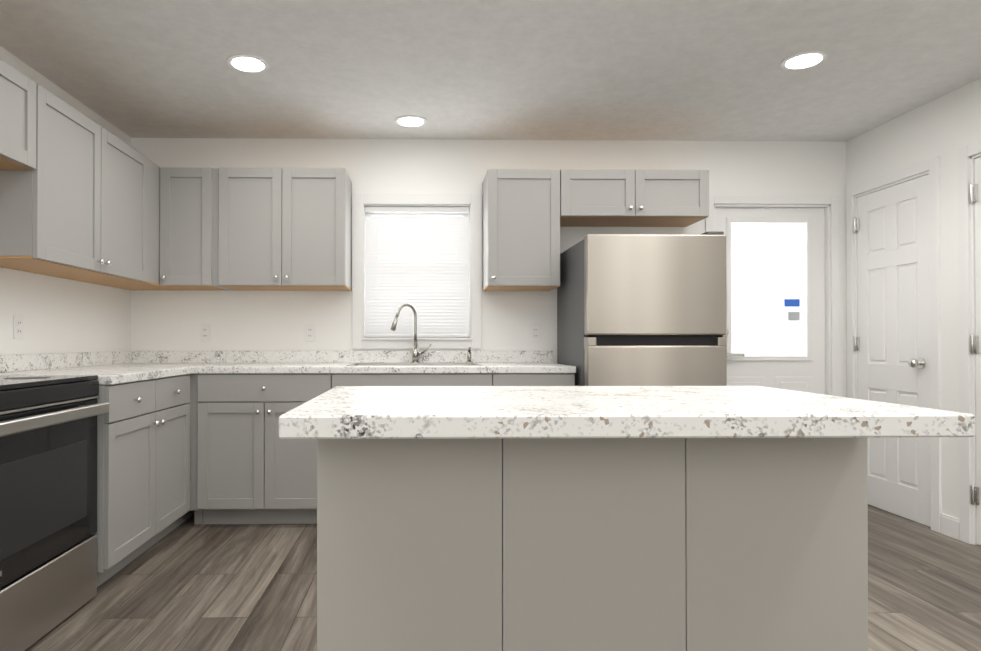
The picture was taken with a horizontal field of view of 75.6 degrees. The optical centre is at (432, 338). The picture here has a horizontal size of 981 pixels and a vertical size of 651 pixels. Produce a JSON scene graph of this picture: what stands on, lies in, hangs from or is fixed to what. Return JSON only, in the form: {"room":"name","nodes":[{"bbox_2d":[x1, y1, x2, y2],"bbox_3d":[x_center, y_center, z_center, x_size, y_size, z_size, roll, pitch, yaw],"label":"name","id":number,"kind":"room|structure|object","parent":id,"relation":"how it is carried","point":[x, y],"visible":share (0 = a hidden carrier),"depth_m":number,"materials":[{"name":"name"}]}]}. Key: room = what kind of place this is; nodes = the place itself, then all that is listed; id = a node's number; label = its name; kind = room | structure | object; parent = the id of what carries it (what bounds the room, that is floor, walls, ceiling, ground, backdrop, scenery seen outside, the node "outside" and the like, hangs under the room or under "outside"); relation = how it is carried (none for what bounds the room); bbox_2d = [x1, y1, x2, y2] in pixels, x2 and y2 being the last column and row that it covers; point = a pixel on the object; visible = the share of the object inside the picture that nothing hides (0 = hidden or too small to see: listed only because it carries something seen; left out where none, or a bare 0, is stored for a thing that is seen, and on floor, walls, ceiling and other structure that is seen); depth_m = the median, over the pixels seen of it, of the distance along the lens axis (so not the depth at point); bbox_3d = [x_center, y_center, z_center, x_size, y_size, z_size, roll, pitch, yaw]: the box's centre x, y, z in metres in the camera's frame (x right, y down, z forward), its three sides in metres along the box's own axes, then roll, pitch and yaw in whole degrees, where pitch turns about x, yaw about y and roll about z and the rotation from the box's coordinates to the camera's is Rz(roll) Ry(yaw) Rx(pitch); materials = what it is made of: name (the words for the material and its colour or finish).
{"room":"kitchen","nodes":[
{"label":"kitchen","id":0,"kind":"room"},
{"bbox_2d":[0,46,130,354],"bbox_3d":[-2.011,-0.145,0.846,0.150,2.400,6.610,0,0,-1],"label":"wall","id":1,"kind":"structure","parent":0,"point":[62,315],"depth_m":3.35,"materials":[{"name":"white paint"}]},
{"bbox_2d":[13,315,23,338],"bbox_3d":[-1.967,-0.052,2.992,0.009,0.116,0.070,0,0,-1],"label":"electrical outlet","id":2,"kind":"object","parent":1,"relation":"attached to","point":[18,332],"visible":1,"depth_m":2.99,"materials":[{"name":"white plastic"}]},
{"bbox_2d":[0,59,43,170],"bbox_3d":[-1.783,-0.875,2.187,0.348,0.352,0.756,0,0,-1],"label":"upper cabinet","id":3,"kind":"object","parent":1,"relation":"attached to","point":[21,98],"depth_m":2.48,"materials":[{"name":"grey wood"}]},
{"bbox_2d":[0,88,151,282],"bbox_3d":[-1.798,-0.690,3.087,0.348,0.712,1.038,0,0,-1],"label":"upper cabinet","id":4,"kind":"object","parent":1,"relation":"attached to","point":[79,196],"depth_m":2.92,"materials":[{"name":"grey wood"}]},
{"bbox_2d":[96,162,176,289],"bbox_3d":[-1.811,-0.686,3.852,0.348,0.712,0.606,0,0,-1],"label":"upper cabinet","id":5,"kind":"object","parent":1,"relation":"attached to","point":[155,285],"depth_m":3.77,"materials":[{"name":"grey wood"}]},
{"bbox_2d":[131,138,846,396],"bbox_3d":[0.396,-0.125,4.268,5.080,2.400,0.150,0,0,-1],"label":"wall","id":6,"kind":"structure","parent":0,"point":[167,320],"depth_m":4.19,"materials":[{"name":"white paint"}]},
{"bbox_2d":[200,324,210,341],"bbox_3d":[-1.503,-0.036,4.154,0.070,0.116,0.009,0,0,-1],"label":"electrical outlet","id":7,"kind":"object","parent":6,"relation":"attached to","point":[205,332],"visible":1,"depth_m":4.15,"materials":[{"name":"white plastic"}]},
{"bbox_2d":[160,168,351,290],"bbox_3d":[-1.096,-0.679,3.978,1.123,0.724,0.380,0,0,-1],"label":"upper cabinet","id":8,"kind":"object","parent":6,"relation":"attached to","point":[259,229],"visible":1,"depth_m":3.83,"materials":[{"name":"grey wood"}]},
{"bbox_2d":[305,324,314,341],"bbox_3d":[-0.813,-0.036,4.166,0.070,0.116,0.009,0,0,-1],"label":"electrical outlet","id":9,"kind":"object","parent":6,"relation":"attached to","point":[309,332],"visible":1,"depth_m":4.17,"materials":[{"name":"white plastic"}]},
{"bbox_2d":[352,193,481,348],"bbox_3d":[-0.105,-0.445,4.246,0.858,1.030,0.180,0,0,-1],"label":"window","id":10,"kind":"structure","parent":6,"relation":"in","point":[362,201],"depth_m":4.17,"materials":[{"name":"white"}]},
{"bbox_2d":[365,207,468,337],"bbox_3d":[-0.105,-0.443,4.226,0.694,0.876,0.040,0,0,-1],"label":"window blind","id":11,"kind":"object","parent":10,"relation":"attached to","point":[420,265],"visible":0.88,"depth_m":4.22,"materials":[{"name":"white plastic"}]},
{"bbox_2d":[482,169,561,290],"bbox_3d":[0.558,-0.685,4.023,0.445,0.712,0.348,0,0,-1],"label":"upper cabinet","id":12,"kind":"object","parent":6,"relation":"attached to","point":[527,214],"depth_m":3.86,"materials":[{"name":"grey wood"}]},
{"bbox_2d":[530,324,540,341],"bbox_3d":[0.687,-0.036,4.192,0.070,0.116,0.009,0,0,-1],"label":"electrical outlet","id":13,"kind":"object","parent":6,"relation":"attached to","point":[535,332],"visible":1,"depth_m":4.19,"materials":[{"name":"white plastic"}]},
{"bbox_2d":[562,169,708,226],"bbox_3d":[1.241,-0.900,4.036,0.918,0.282,0.348,0,0,-1],"label":"upper cabinet","id":14,"kind":"object","parent":6,"relation":"attached to","point":[590,198],"depth_m":3.87,"materials":[{"name":"grey wood"}]},
{"bbox_2d":[715,207,824,394],"bbox_3d":[2.279,0.088,4.245,0.759,1.945,0.102,0,0,-1],"label":"back door","id":15,"kind":"structure","parent":6,"relation":"in","point":[775,295],"depth_m":4.25,"materials":[{"name":"white"}]},
{"bbox_2d":[705,195,839,396],"bbox_3d":[2.278,0.060,4.291,0.905,2.030,0.166,0,0,-1],"label":"door frame","id":16,"kind":"structure","parent":6,"relation":"attached to","point":[832,305],"depth_m":4.22,"materials":[{"name":"white painted wood"}]},
{"bbox_2d":[0,0,980,141],"bbox_3d":[0.453,-1.394,0.946,5.380,0.100,7.310,0,0,-1],"label":"ceiling","id":17,"kind":"structure","parent":0,"point":[676,70],"depth_m":3.06,"materials":[{"name":"paint"}]},
{"bbox_2d":[227,54,268,72],"bbox_3d":[-0.893,-1.327,3.048,0.196,0.010,0.196,0,0,-1],"label":"recessed light","id":18,"kind":"object","parent":17,"relation":"in","point":[247,63],"visible":1,"depth_m":3.03,"materials":[{"name":"white"}]},
{"bbox_2d":[395,115,426,126],"bbox_3d":[-0.132,-1.323,3.841,0.196,0.010,0.196,0,0,-1],"label":"recessed light","id":19,"kind":"object","parent":17,"relation":"in","point":[411,121],"visible":1,"depth_m":3.83,"materials":[{"name":"white plastic"}]},
{"bbox_2d":[780,51,827,69],"bbox_3d":[1.778,-1.328,3.013,0.196,0.010,0.196,0,0,-1],"label":"recessed light","id":20,"kind":"object","parent":17,"relation":"in","point":[803,60],"visible":1,"depth_m":3.00,"materials":[{"name":"white plastic"}]},
{"bbox_2d":[25,504,980,650],"bbox_3d":[0.453,1.086,0.931,5.380,0.060,7.310,0,0,-1],"label":"floor","id":21,"kind":"structure","parent":0,"point":[188,584],"depth_m":2.62,"materials":[{"name":"brown wood"}]},
{"bbox_2d":[0,375,108,650],"bbox_3d":[-1.628,0.606,2.206,0.642,0.914,0.755,0,0,-1],"label":"range","id":22,"kind":"object","parent":21,"relation":"on","point":[48,502],"visible":1,"depth_m":2.23,"materials":[{"name":"grey metal"}]},
{"bbox_2d":[93,374,193,586],"bbox_3d":[-1.647,0.635,3.370,0.660,0.870,1.562,0,0,-1],"label":"base cabinet","id":23,"kind":"object","parent":21,"relation":"on","point":[143,466],"visible":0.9,"depth_m":2.91,"materials":[{"name":"grey wood"}]},
{"bbox_2d":[0,351,195,384],"bbox_3d":[-1.641,0.136,3.043,0.660,0.119,0.900,0,0,-1],"label":"countertop","id":24,"kind":"structure","parent":23,"relation":"on","point":[114,367],"depth_m":3.29,"materials":[{"name":"stone"}]},
{"bbox_2d":[190,373,357,523],"bbox_3d":[-0.946,0.637,3.849,0.859,0.870,0.628,0,0,-1],"label":"base cabinet","id":25,"kind":"object","parent":21,"relation":"on","point":[248,465],"depth_m":3.54,"materials":[{"name":"grey wood"}]},
{"bbox_2d":[196,351,575,373],"bbox_3d":[-0.588,0.217,3.841,2.792,0.271,0.660,0,0,-1],"label":"countertop","id":26,"kind":"structure","parent":25,"relation":"on","point":[207,362],"depth_m":4.14,"materials":[{"name":"stone"}]},
{"bbox_2d":[390,303,472,362],"bbox_3d":[-0.002,-0.032,4.036,0.532,0.386,0.173,0,0,-1],"label":"faucet","id":27,"kind":"object","parent":26,"relation":"on","point":[416,352],"visible":0.96,"depth_m":4.07,"materials":[{"name":"silver metal"}]},
{"bbox_2d":[470,373,574,385],"bbox_3d":[0.538,0.638,3.875,0.529,0.870,0.628,0,0,-1],"label":"base cabinet","id":28,"kind":"object","parent":21,"relation":"on","point":[476,379],"depth_m":3.56,"materials":[{"name":"grey wood"}]},
{"bbox_2d":[317,438,867,650],"bbox_3d":[0.379,0.628,1.752,1.310,0.866,0.528,0,0,-1],"label":"kitchen island","id":29,"kind":"object","parent":21,"relation":"on","point":[592,518],"depth_m":1.49,"materials":[{"name":"wood"}]},
{"bbox_2d":[279,386,974,441],"bbox_3d":[0.371,0.171,1.595,1.340,0.046,0.790,0,0,-1],"label":"island countertop","id":30,"kind":"structure","parent":29,"relation":"on","point":[341,413],"depth_m":1.22,"materials":[{"name":"white stone"}]},
{"bbox_2d":[557,231,726,385],"bbox_3d":[1.202,0.248,3.767,0.755,1.648,0.775,0,0,-1],"label":"fridge","id":31,"kind":"object","parent":21,"relation":"on","point":[641,309],"visible":0.6,"depth_m":3.38,"materials":[{"name":"grey metal"}]},
{"bbox_2d":[846,78,980,518],"bbox_3d":[2.918,-0.144,0.931,0.150,2.400,6.610,0,0,-1],"label":"wall","id":32,"kind":"structure","parent":0,"point":[946,127],"depth_m":3.44,"materials":[{"name":"white paint"}]},
{"bbox_2d":[853,174,930,526],"bbox_3d":[2.781,0.069,3.844,0.105,1.990,0.606,0,0,-1],"label":"door","id":33,"kind":"structure","parent":32,"relation":"in","point":[891,229],"depth_m":3.80,"materials":[{"name":"white wood"}]},
{"bbox_2d":[846,141,980,544],"bbox_3d":[2.869,0.032,3.314,0.166,2.075,1.800,0,0,-1],"label":"door frame","id":34,"kind":"structure","parent":32,"relation":"attached to","point":[968,155],"depth_m":3.46,"materials":[{"name":"white wood"}]},
{"bbox_2d":[940,514,959,539],"bbox_3d":[0.460,0.999,0.494,4.780,0.108,5.835,0,0,-1],"label":"baseboard","id":35,"kind":"structure","parent":32,"relation":"attached to","point":[950,526],"depth_m":3.39,"materials":[{"name":"white wood"}]},
{"bbox_2d":[969,157,980,544],"bbox_3d":[2.798,0.064,2.879,0.105,1.990,0.776,0,0,-1],"label":"door","id":36,"kind":"structure","parent":32,"relation":"in","point":[975,197],"depth_m":3.24,"materials":[{"name":"white wood"}]}
]}

